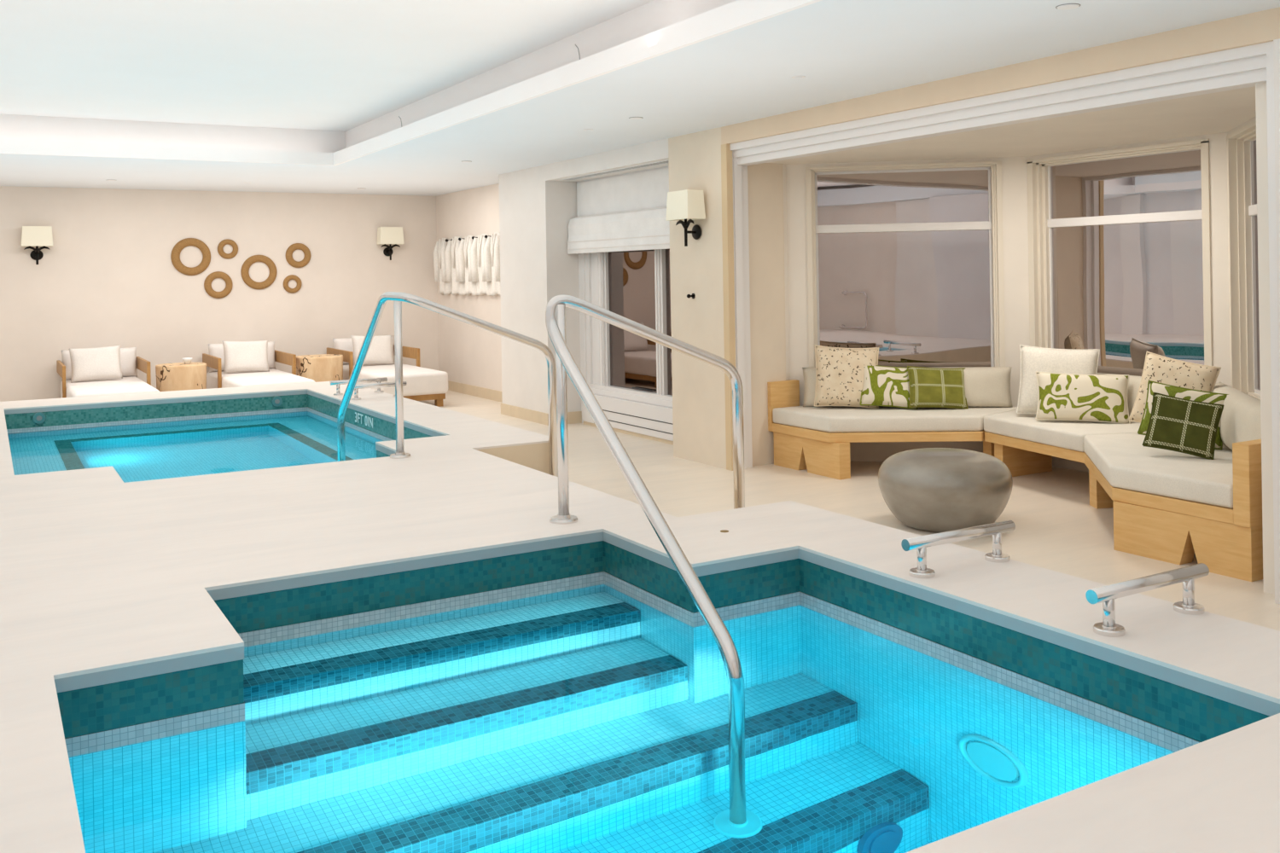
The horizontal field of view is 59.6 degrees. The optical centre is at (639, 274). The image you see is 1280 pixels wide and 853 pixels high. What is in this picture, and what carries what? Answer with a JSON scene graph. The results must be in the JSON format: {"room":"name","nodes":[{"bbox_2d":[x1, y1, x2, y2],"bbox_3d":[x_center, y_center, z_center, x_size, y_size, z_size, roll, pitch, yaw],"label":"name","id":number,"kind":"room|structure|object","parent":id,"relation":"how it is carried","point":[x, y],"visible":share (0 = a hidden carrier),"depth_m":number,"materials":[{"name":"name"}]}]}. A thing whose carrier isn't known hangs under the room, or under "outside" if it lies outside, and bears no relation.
{"room":"spa","nodes":[
{"label":"spa","id":0,"kind":"room"},
{"bbox_2d":[0,186,438,401],"bbox_3d":[-5.853,-0.013,13.902,7.200,3.300,0.100,-1,0,-30],"label":"wall","id":1,"kind":"structure","parent":0,"point":[108,276],"depth_m":13.98,"materials":[{"name":"paint"}]},
{"bbox_2d":[20,226,52,264],"bbox_3d":[-7.038,-0.336,13.037,0.330,0.445,0.204,-1,0,-30],"label":"wall lamp","id":2,"kind":"object","parent":1,"relation":"attached to","point":[37,236],"visible":1,"depth_m":12.97,"materials":[{"name":"beige fabric"}]},
{"bbox_2d":[170,238,210,275],"bbox_3d":[-5.611,-0.221,13.969,0.472,0.472,0.034,-1,0,-30],"label":"ring","id":3,"kind":"object","parent":1,"relation":"attached to","point":[175,256],"visible":1,"depth_m":13.95,"materials":[{"name":"brown wood"}]},
{"bbox_2d":[203,271,232,298],"bbox_3d":[-5.330,0.133,14.130,0.344,0.344,0.034,-1,0,-30],"label":"ring","id":4,"kind":"object","parent":1,"relation":"attached to","point":[207,284],"visible":1,"depth_m":14.12,"materials":[{"name":"brown wood"}]},
{"bbox_2d":[217,238,238,259],"bbox_3d":[-5.233,-0.322,14.191,0.252,0.252,0.034,-1,0,-30],"label":"ring","id":5,"kind":"object","parent":1,"relation":"attached to","point":[220,247],"visible":1,"depth_m":14.18,"materials":[{"name":"brown wood"}]},
{"bbox_2d":[240,255,277,289],"bbox_3d":[-4.902,-0.030,14.383,0.448,0.448,0.034,-1,0,-30],"label":"ring","id":6,"kind":"object","parent":1,"relation":"attached to","point":[245,268],"visible":1,"depth_m":14.37,"materials":[{"name":"brown wood"}]},
{"bbox_2d":[283,274,302,293],"bbox_3d":[-4.539,0.126,14.595,0.240,0.240,0.034,-1,0,-30],"label":"ring","id":7,"kind":"object","parent":1,"relation":"attached to","point":[288,278],"visible":1,"depth_m":14.58,"materials":[{"name":"brown wood"}]},
{"bbox_2d":[285,243,311,267],"bbox_3d":[-4.474,-0.248,14.637,0.328,0.328,0.034,-1,0,-30],"label":"ring","id":8,"kind":"object","parent":1,"relation":"attached to","point":[292,248],"visible":1,"depth_m":14.62,"materials":[{"name":"brown wood"}]},
{"bbox_2d":[376,226,404,260],"bbox_3d":[-3.397,-0.416,15.178,0.330,0.445,0.204,-1,0,-30],"label":"wall lamp","id":9,"kind":"object","parent":1,"relation":"attached to","point":[386,235],"visible":1,"depth_m":15.11,"materials":[{"name":"beige fabric"}]},
{"bbox_2d":[0,0,736,152],"bbox_3d":[-1.796,-1.345,4.931,4.580,0.370,12.500,-1,0,-30],"label":"ceiling","id":10,"kind":"structure","parent":0,"point":[323,76],"depth_m":7.59,"materials":[{"name":"paint"}]},
{"bbox_2d":[436,183,501,391],"bbox_3d":[-1.945,-0.078,14.227,0.130,3.300,3.300,-1,0,-30],"label":"wall","id":11,"kind":"structure","parent":0,"point":[469,354],"depth_m":14.57,"materials":[{"name":"paint"}]},
{"bbox_2d":[433,238,452,295],"bbox_3d":[-2.704,-0.111,15.255,0.136,0.779,0.389,-1,0,-30],"label":"bathrobe","id":12,"kind":"object","parent":11,"relation":"hanging from","point":[439,252],"visible":0.7,"depth_m":15.23,"materials":[{"name":"white fabric"}]},
{"bbox_2d":[448,380,502,402],"bbox_3d":[-1.981,1.508,14.191,0.015,0.130,3.300,-1,0,-30],"label":"baseboard","id":13,"kind":"structure","parent":11,"relation":"attached to","point":[491,394],"depth_m":14.41,"materials":[{"name":"wood"}]},
{"bbox_2d":[470,233,491,296],"bbox_3d":[-1.999,-0.122,14.057,0.136,0.779,0.475,-1,0,-30],"label":"bathrobe","id":14,"kind":"object","parent":11,"relation":"hanging from","point":[483,287],"visible":0.73,"depth_m":14.07,"materials":[{"name":"white fabric"}]},
{"bbox_3d":[-1.877,-0.469,13.865,0.109,0.048,0.048,-1,0,-30],"label":"robe hook","id":15,"kind":"object","parent":11,"relation":"attached to","visible":0},
{"bbox_2d":[483,232,500,296],"bbox_3d":[-1.782,-0.126,13.686,0.136,0.779,0.432,-1,0,-30],"label":"bathrobe","id":16,"kind":"object","parent":15,"relation":"hanging from","point":[491,249],"visible":0.66,"depth_m":13.66,"materials":[{"name":"white fabric"}]},
{"bbox_2d":[498,164,581,413],"bbox_3d":[-1.005,0.062,12.169,0.600,2.990,1.200,-1,0,-30],"label":"wall","id":17,"kind":"structure","parent":0,"point":[535,212],"depth_m":11.78,"materials":[{"name":"paint"}]},
{"bbox_2d":[500,402,581,425],"bbox_3d":[-0.987,1.497,12.165,0.615,0.120,1.230,-1,0,-30],"label":"baseboard","id":18,"kind":"object","parent":17,"relation":"attached to","point":[507,410],"visible":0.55,"depth_m":11.80,"materials":[{"name":"wood"}]},
{"bbox_2d":[545,138,668,181],"bbox_3d":[-0.114,-1.213,10.617,0.600,0.470,2.400,-1,0,-30],"label":"trim","id":19,"kind":"structure","parent":17,"relation":"attached to","point":[655,151],"depth_m":10.37,"materials":[{"name":"paint"}]},
{"bbox_2d":[559,159,668,180],"bbox_3d":[-0.207,-0.974,10.467,0.124,0.006,2.200,-1,0,-30],"label":"air vent","id":20,"kind":"object","parent":17,"relation":"attached to","point":[666,160],"visible":0.91,"depth_m":10.44,"materials":[{"name":"grey metal"}]},
{"bbox_2d":[576,166,668,423],"bbox_3d":[0.071,0.279,10.711,0.230,2.520,2.400,-1,0,-30],"label":"wall","id":21,"kind":"structure","parent":0,"point":[581,256],"depth_m":11.61,"materials":[{"name":"white paint"}]},
{"bbox_2d":[566,168,669,254],"bbox_3d":[-0.107,-0.591,10.618,0.141,0.735,2.365,-1,0,-30],"label":"blind","id":22,"kind":"object","parent":21,"relation":"attached to","point":[626,212],"visible":0.65,"depth_m":10.73,"materials":[{"name":"white fabric"}]},
{"bbox_2d":[585,249,672,407],"bbox_3d":[0.089,0.326,10.652,0.220,1.775,2.280,-1,0,-30],"label":"window","id":23,"kind":"structure","parent":21,"relation":"in","point":[635,286],"depth_m":10.91,"materials":[{"name":"white paint"}]},
{"bbox_2d":[0,0,1279,196],"bbox_3d":[-1.769,-1.268,6.919,7.200,0.305,16.300,-1,0,-30],"label":"ceiling","id":24,"kind":"structure","parent":0,"point":[844,49],"depth_m":6.88,"materials":[{"name":"paint"}]},
{"bbox_2d":[0,0,822,165],"bbox_3d":[-1.771,-1.177,4.893,4.200,0.124,12.210,-1,0,-30],"label":"ceiling tray edge","id":25,"kind":"structure","parent":24,"relation":"attached to","point":[736,14],"depth_m":7.62,"materials":[{"name":"paint"}]},
{"bbox_2d":[628,116,642,119],"bbox_3d":[-0.029,-1.142,8.166,0.103,0.007,0.103,-1,0,-30],"label":"ceiling disc","id":26,"kind":"object","parent":24,"relation":"attached to","point":[631,118],"visible":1,"depth_m":8.14,"materials":[{"name":"white ceramic"}]},
{"bbox_2d":[1055,3,1080,10],"bbox_3d":[1.876,-1.174,4.896,0.103,0.007,0.103,-1,0,-30],"label":"ceiling disc","id":27,"kind":"object","parent":24,"relation":"attached to","point":[1067,6],"visible":1,"depth_m":4.88,"materials":[{"name":"white ceramic"}]},
{"bbox_2d":[782,164,789,380],"bbox_3d":[0.963,0.224,9.043,0.500,2.600,0.120,-1,0,-30],"label":"wall","id":28,"kind":"structure","parent":0,"point":[783,165],"depth_m":9.11,"materials":[{"name":"paint"}]},
{"bbox_2d":[418,389,1279,631],"bbox_3d":[-0.633,1.581,7.732,9.700,0.060,16.400,-1,0,-30],"label":"floor","id":29,"kind":"structure","parent":0,"point":[1057,529],"depth_m":7.50,"materials":[{"name":"stone"}]},
{"bbox_2d":[56,347,159,398],"bbox_3d":[-5.928,1.257,12.436,0.890,0.764,2.230,-1,0,-30],"label":"lounger","id":30,"kind":"object","parent":29,"relation":"on","point":[130,383],"visible":0.41,"depth_m":12.59,"materials":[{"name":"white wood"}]},
{"bbox_2d":[68,345,122,383],"bbox_3d":[-6.242,1.025,12.817,0.552,0.397,0.217,-1,0,-30],"label":"cushion","id":31,"kind":"object","parent":30,"relation":"on","point":[99,363],"visible":1,"depth_m":12.75,"materials":[{"name":"beige fabric"}]},
{"bbox_2d":[61,347,137,381],"bbox_3d":[-6.400,1.061,13.233,0.810,0.360,0.272,-1,-7,-30],"label":"cushion","id":32,"kind":"object","parent":30,"relation":"on","point":[128,356],"depth_m":13.27,"materials":[{"name":"white fabric"}]},
{"bbox_2d":[155,362,206,391],"bbox_3d":[-5.330,1.336,12.977,0.541,0.585,0.564,-1,0,-30],"label":"table","id":33,"kind":"object","parent":29,"relation":"on","point":[174,376],"visible":0.54,"depth_m":12.76,"materials":[{"name":"beige wood"}]},
{"bbox_2d":[182,357,191,364],"bbox_3d":[-5.258,1.006,12.977,0.110,0.070,0.110,-1,0,-30],"label":"cup","id":34,"kind":"object","parent":33,"relation":"on","point":[186,360],"visible":1,"depth_m":12.94,"materials":[{"name":"white ceramic"}]},
{"bbox_2d":[202,341,315,389],"bbox_3d":[-4.531,1.234,13.257,0.890,0.764,2.230,-1,0,-30],"label":"lounger","id":35,"kind":"object","parent":29,"relation":"on","point":[216,378],"visible":0.29,"depth_m":13.44,"materials":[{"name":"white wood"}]},
{"bbox_2d":[207,341,275,372],"bbox_3d":[-5.003,1.038,14.055,0.810,0.360,0.272,-1,-7,-30],"label":"cushion","id":36,"kind":"object","parent":35,"relation":"on","point":[216,350],"depth_m":13.86,"materials":[{"name":"white fabric"}]},
{"bbox_2d":[221,340,269,372],"bbox_3d":[-4.816,1.001,13.655,0.548,0.397,0.222,-1,0,-29],"label":"cushion","id":37,"kind":"object","parent":35,"relation":"on","point":[239,356],"visible":1,"depth_m":13.58,"materials":[{"name":"beige fabric"}]},
{"bbox_2d":[296,354,343,382],"bbox_3d":[-3.946,1.306,13.786,0.555,0.600,0.547,-1,0,-30],"label":"table","id":38,"kind":"object","parent":29,"relation":"on","point":[319,368],"visible":0.47,"depth_m":13.56,"materials":[{"name":"beige wood"}]},
{"bbox_2d":[326,336,448,407],"bbox_3d":[-3.191,1.211,14.045,0.900,0.764,2.230,-1,0,-30],"label":"lounger","id":39,"kind":"object","parent":29,"relation":"on","point":[422,384],"visible":0.43,"depth_m":13.32,"materials":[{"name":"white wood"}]},
{"bbox_2d":[332,336,395,364],"bbox_3d":[-3.663,1.016,14.842,0.820,0.360,0.272,-1,-7,-30],"label":"cushion","id":40,"kind":"object","parent":39,"relation":"on","point":[340,344],"depth_m":14.63,"materials":[{"name":"white fabric"}]},
{"bbox_2d":[350,335,394,366],"bbox_3d":[-3.458,0.979,14.453,0.552,0.397,0.219,-1,0,-31],"label":"cushion","id":41,"kind":"object","parent":39,"relation":"on","point":[380,352],"visible":0.69,"depth_m":14.40,"materials":[{"name":"beige fabric"}]},
{"bbox_2d":[0,381,1279,852],"bbox_3d":[-1.914,1.337,5.010,4.740,0.470,13.000,-1,0,-30],"label":"pool deck","id":42,"kind":"object","parent":29,"relation":"on","point":[105,579],"visible":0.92,"depth_m":4.04,"materials":[{"name":"stone"}]},
{"bbox_2d":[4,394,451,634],"bbox_3d":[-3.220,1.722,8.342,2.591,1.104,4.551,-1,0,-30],"label":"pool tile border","id":43,"kind":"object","parent":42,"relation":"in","point":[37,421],"visible":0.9,"depth_m":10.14,"materials":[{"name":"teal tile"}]},
{"bbox_2d":[7,411,383,482],"bbox_3d":[-3.226,1.342,8.342,2.585,0.001,4.545,-1,0,-30],"label":"water","id":44,"kind":"object","parent":43,"relation":"in","point":[168,450],"visible":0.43,"depth_m":8.73,"materials":[{"name":"blue liquid"}]},
{"bbox_2d":[329,377,387,395],"bbox_3d":[-2.626,1.046,10.429,0.534,0.136,0.088,-1,0,-30],"label":"grab bar","id":45,"kind":"object","parent":42,"relation":"on","point":[337,383],"visible":0.99,"depth_m":10.42,"materials":[{"name":"silver metal"}]},
{"bbox_2d":[351,381,406,400],"bbox_3d":[-2.352,1.041,9.999,0.530,0.136,0.088,-1,0,-30],"label":"grab bar","id":46,"kind":"object","parent":42,"relation":"on","point":[386,384],"visible":0.6,"depth_m":9.95,"materials":[{"name":"silver metal"}]},
{"bbox_2d":[337,291,558,477],"bbox_3d":[-1.328,0.893,7.499,1.138,1.579,1.414,-1,0,-30],"label":"handrail","id":47,"kind":"object","parent":42,"relation":"on","point":[398,298],"visible":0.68,"depth_m":7.03,"materials":[{"name":"silver metal"}]},
{"bbox_2d":[545,294,744,678],"bbox_3d":[0.018,1.216,4.490,0.889,2.267,1.898,-1,0,5],"label":"handrail","id":48,"kind":"object","parent":42,"relation":"on","point":[555,308],"visible":0.8,"depth_m":4.84,"materials":[{"name":"silver metal"}]},
{"bbox_2d":[56,541,1269,757],"bbox_3d":[-0.164,1.906,3.177,2.589,1.574,2.621,-1,0,-30],"label":"pool tile border","id":49,"kind":"object","parent":42,"relation":"in","point":[217,689],"visible":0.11,"depth_m":3.88,"materials":[{"name":"tile"}]},
{"bbox_2d":[68,584,1175,852],"bbox_3d":[-0.175,1.305,3.176,2.580,0.001,2.615,-1,0,-30],"label":"pool water","id":50,"kind":"object","parent":49,"relation":"in","point":[591,719],"visible":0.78,"depth_m":3.08,"materials":[{"name":"blue liquid"}]},
{"bbox_2d":[901,520,1015,578],"bbox_3d":[1.149,0.983,4.009,0.527,0.136,0.088,-1,0,-30],"label":"grab bar","id":51,"kind":"object","parent":42,"relation":"on","point":[921,544],"visible":1,"depth_m":3.98,"materials":[{"name":"silver metal"}]},
{"bbox_2d":[1085,563,1209,637],"bbox_3d":[1.536,0.977,3.365,0.530,0.136,0.088,-1,0,-30],"label":"grab bar","id":52,"kind":"object","parent":42,"relation":"on","point":[1107,595],"visible":1,"depth_m":3.33,"materials":[{"name":"silver metal"}]},
{"bbox_2d":[668,127,785,469],"bbox_3d":[0.714,0.033,9.244,0.600,2.990,0.785,-1,0,-30],"label":"wall pier","id":53,"kind":"object","parent":29,"relation":"on","point":[694,159],"visible":0.43,"depth_m":8.99,"materials":[{"name":"beige paint"}]},
{"bbox_2d":[665,189,705,246],"bbox_3d":[0.382,-0.449,9.010,0.204,0.445,0.330,-1,0,-30],"label":"wall lamp","id":54,"kind":"object","parent":53,"relation":"attached to","point":[689,205],"visible":1,"depth_m":8.92,"materials":[{"name":"beige fabric"}]},
{"bbox_2d":[686,293,695,298],"bbox_3d":[0.411,0.177,9.108,0.065,0.044,0.044,-1,0,-30],"label":"wall hook","id":55,"kind":"object","parent":53,"relation":"attached to","point":[692,295],"visible":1,"depth_m":9.10,"materials":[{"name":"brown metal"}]},
{"bbox_2d":[721,144,735,471],"bbox_3d":[0.697,0.256,8.733,0.055,2.545,0.075,-1,0,-30],"label":"trim","id":56,"kind":"structure","parent":53,"relation":"attached to","point":[726,154],"depth_m":8.71,"materials":[{"name":"beige paint"}]},
{"bbox_2d":[767,366,1017,479],"bbox_3d":[1.973,1.123,8.564,2.037,0.769,0.833,-1,0,11],"label":"window bench","id":57,"kind":"object","parent":29,"relation":"on","point":[817,440],"visible":0.52,"depth_m":8.50,"materials":[{"name":"brown wood"}]},
{"bbox_2d":[813,345,878,408],"bbox_3d":[1.632,0.811,8.829,0.534,0.503,0.198,-1,0,3],"label":"throw cushion","id":58,"kind":"object","parent":57,"relation":"on","point":[840,372],"visible":0.9,"depth_m":8.77,"materials":[{"name":"beige fabric"}]},
{"bbox_2d":[859,365,917,409],"bbox_3d":[1.948,0.877,8.746,0.480,0.361,0.186,-1,0,0],"label":"throw cushion","id":59,"kind":"object","parent":57,"relation":"on","point":[883,386],"visible":0.82,"depth_m":8.69,"materials":[{"name":"green fabric"}]},
{"bbox_2d":[772,406,1017,432],"bbox_3d":[1.992,1.111,8.570,1.958,0.118,0.725,-1,0,10],"label":"seat cushion","id":60,"kind":"object","parent":57,"relation":"on","point":[800,419],"depth_m":8.35,"materials":[{"name":"fabric"}]},
{"bbox_2d":[802,366,1012,407],"bbox_3d":[2.104,0.895,8.845,1.620,0.320,0.205,-1,-6,10],"label":"cushion","id":61,"kind":"object","parent":57,"relation":"on","point":[984,386],"depth_m":8.68,"materials":[{"name":"fabric"}]},
{"bbox_2d":[907,366,968,409],"bbox_3d":[2.311,0.881,8.680,0.488,0.341,0.179,-1,0,-5],"label":"throw cushion","id":62,"kind":"object","parent":57,"relation":"on","point":[929,387],"visible":1,"depth_m":8.63,"materials":[{"name":"green fabric"}]},
{"bbox_2d":[878,448,1012,532],"bbox_3d":[1.837,1.289,6.739,0.784,0.442,0.784,-1,0,-30],"label":"coffee table","id":63,"kind":"object","parent":29,"relation":"on","point":[934,490],"visible":0.95,"depth_m":6.45,"materials":[{"name":"grey stone"}]},
{"bbox_2d":[983,372,1141,477],"bbox_3d":[3.070,1.105,7.849,0.968,0.769,1.558,-1,0,-30],"label":"window bench","id":64,"kind":"object","parent":29,"relation":"on","point":[1026,445],"visible":0.14,"depth_m":7.80,"materials":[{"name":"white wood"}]},
{"bbox_2d":[1016,344,1099,413],"bbox_3d":[3.027,0.778,8.096,0.574,0.523,0.215,-1,0,23],"label":"throw cushion","id":65,"kind":"object","parent":64,"relation":"on","point":[1033,359],"visible":0.55,"depth_m":8.08,"materials":[{"name":"beige fabric"}]},
{"bbox_2d":[983,410,1140,452],"bbox_3d":[3.047,1.094,7.837,0.916,0.118,1.529,-1,0,-30],"label":"seat cushion","id":66,"kind":"object","parent":64,"relation":"on","point":[1061,436],"depth_m":7.68,"materials":[{"name":"fabric"}]},
{"bbox_2d":[1035,371,1130,424],"bbox_3d":[3.095,0.863,7.821,0.629,0.352,0.189,-1,0,16],"label":"throw cushion","id":67,"kind":"object","parent":64,"relation":"on","point":[1061,397],"visible":1,"depth_m":7.76,"materials":[{"name":"green fabric"}]},
{"bbox_2d":[1097,372,1141,416],"bbox_3d":[3.401,0.874,8.023,0.210,0.320,1.500,6,-3,-30],"label":"cushion","id":68,"kind":"object","parent":64,"relation":"on","point":[1134,381],"depth_m":7.79,"materials":[{"name":"fabric"}]},
{"bbox_2d":[1083,381,1263,581],"bbox_3d":[3.133,1.094,6.451,0.926,0.789,2.125,-1,0,16],"label":"window bench","id":69,"kind":"object","parent":29,"relation":"on","point":[1169,506],"visible":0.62,"depth_m":5.83,"materials":[{"name":"brown wood"}]},
{"bbox_2d":[1083,433,1233,508],"bbox_3d":[3.108,1.093,6.504,0.882,0.118,2.051,-1,0,17],"label":"seat cushion","id":70,"kind":"object","parent":69,"relation":"on","point":[1127,467],"depth_m":6.01,"materials":[{"name":"fabric"}]},
{"bbox_2d":[1128,351,1221,423],"bbox_3d":[3.402,0.766,7.119,0.530,0.535,0.201,-1,0,41],"label":"throw cushion","id":71,"kind":"object","parent":69,"relation":"on","point":[1157,368],"visible":0.58,"depth_m":7.10,"materials":[{"name":"beige fabric"}]},
{"bbox_2d":[1141,392,1224,459],"bbox_3d":[3.089,0.861,6.355,0.411,0.356,0.190,-1,0,33],"label":"throw cushion","id":72,"kind":"object","parent":69,"relation":"on","point":[1175,424],"visible":1,"depth_m":6.30,"materials":[{"name":"green fabric"}]},
{"bbox_2d":[1137,380,1228,450],"bbox_3d":[3.266,0.842,6.704,0.508,0.388,0.180,-1,0,38],"label":"throw cushion","id":73,"kind":"object","parent":69,"relation":"on","point":[1153,386],"visible":0.4,"depth_m":6.71,"materials":[{"name":"green fabric"}]},
{"bbox_2d":[1211,381,1261,449],"bbox_3d":[3.489,0.862,6.448,0.220,0.340,1.550,5,2,17],"label":"cushion","id":74,"kind":"object","parent":69,"relation":"on","point":[1240,420],"depth_m":6.24,"materials":[{"name":"fabric"}]},
{"bbox_2d":[785,157,1029,461],"bbox_3d":[2.158,0.229,9.098,1.912,2.550,0.250,-1,0,10],"label":"wall","id":75,"kind":"structure","parent":0,"point":[1014,169],"depth_m":8.92,"materials":[{"name":"paint"}]},
{"bbox_2d":[805,161,1005,367],"bbox_3d":[2.142,-0.018,9.099,1.535,1.845,0.272,-1,0,10],"label":"window","id":76,"kind":"structure","parent":75,"relation":"in","point":[905,261],"depth_m":9.08,"materials":[{"name":"clear glass"}]},
{"bbox_2d":[768,86,1256,164],"bbox_3d":[2.801,-0.966,7.630,2.210,0.082,4.500,-1,0,-30],"label":"ceiling","id":77,"kind":"structure","parent":0,"point":[1221,112],"depth_m":7.32,"materials":[{"name":"paint"}]},
{"bbox_2d":[1027,132,1230,472],"bbox_3d":[3.603,0.205,8.172,0.250,2.550,1.641,-1,0,-30],"label":"wall","id":78,"kind":"structure","parent":0,"point":[1218,150],"depth_m":7.47,"materials":[{"name":"paint"}]},
{"bbox_2d":[1026,138,1212,376],"bbox_3d":[3.565,-0.042,8.227,0.272,1.845,1.511,-1,0,-30],"label":"window","id":79,"kind":"structure","parent":78,"relation":"in","point":[1120,240],"depth_m":8.22,"materials":[{"name":"clear glass"}]},
{"bbox_2d":[1227,116,1256,135],"bbox_3d":[3.742,0.203,6.412,0.250,2.550,1.991,-1,0,17],"label":"wall","id":80,"kind":"structure","parent":0,"point":[1253,119],"depth_m":6.99,"materials":[{"name":"paint"}]},
{"bbox_2d":[1226,120,1260,400],"bbox_3d":[3.779,-0.045,6.551,0.272,1.845,1.641,-1,0,17],"label":"window","id":81,"kind":"structure","parent":80,"relation":"in","point":[1241,144],"depth_m":7.28,"materials":[{"name":"beige paint"}]},
{"bbox_2d":[1255,82,1274,594],"bbox_3d":[3.152,0.188,5.319,0.500,2.600,0.120,-1,0,-30],"label":"wall","id":82,"kind":"structure","parent":0,"point":[1260,89],"depth_m":5.22,"materials":[{"name":"paint"}]},
{"bbox_2d":[1273,38,1279,424],"bbox_3d":[4.171,0.198,3.418,0.650,2.545,4.070,-1,0,-30],"label":"wall","id":83,"kind":"structure","parent":0,"point":[1276,42],"depth_m":5.00,"materials":[{"name":"paint"}]},
{"bbox_2d":[721,6,1279,145],"bbox_3d":[2.830,-1.275,5.165,0.150,0.445,8.415,-1,0,-30],"label":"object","id":84,"kind":"structure","parent":83,"relation":"attached to","point":[1260,26],"depth_m":6.12,"materials":[{"name":"beige paint"}]},
{"bbox_2d":[737,68,1266,468],"bbox_3d":[1.885,0.284,6.984,0.120,2.450,4.335,-1,0,-30],"label":"trim","id":85,"kind":"structure","parent":83,"relation":"attached to","point":[1245,79],"depth_m":6.74,"materials":[{"name":"white paint"}]},
{"bbox_2d":[729,40,1279,604],"bbox_3d":[1.818,0.237,6.910,0.070,2.545,4.335,-1,0,-30],"label":"trim","id":86,"kind":"structure","parent":83,"relation":"attached to","point":[1265,49],"depth_m":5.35,"materials":[{"name":"white paint"}]},
{"bbox_3d":[0.094,1.376,10.702,0.230,0.325,2.180,-1,0,-30],"label":"wall","id":87,"kind":"structure","parent":0,"visible":0},
{"bbox_2d":[582,394,673,444],"bbox_3d":[-0.003,1.378,10.584,0.048,0.325,2.265,-1,0,-30],"label":"panel cover","id":88,"kind":"object","parent":87,"relation":"attached to","point":[637,419],"visible":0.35,"depth_m":10.59,"materials":[{"name":"white paint"}]},
{"bbox_3d":[-2.571,-0.457,15.046,0.109,0.048,0.048,-1,0,-30],"label":"robe hook","id":89,"kind":"object","parent":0,"visible":0},
{"bbox_2d":[444,236,465,295],"bbox_3d":[-2.455,-0.115,14.832,0.136,0.779,0.497,-1,0,-30],"label":"bathrobe","id":90,"kind":"object","parent":89,"relation":"hanging from","point":[451,257],"visible":0.73,"depth_m":14.86,"materials":[{"name":"white fabric"}]},
{"bbox_3d":[-2.328,-0.461,14.632,0.109,0.048,0.048,-1,0,-30],"label":"robe hook","id":91,"kind":"object","parent":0,"visible":0},
{"bbox_2d":[457,235,477,295],"bbox_3d":[-2.228,-0.119,14.445,0.136,0.779,0.454,-1,0,-30],"label":"bathrobe","id":92,"kind":"object","parent":91,"relation":"hanging from","point":[463,252],"visible":0.7,"depth_m":14.45,"materials":[{"name":"white fabric"}]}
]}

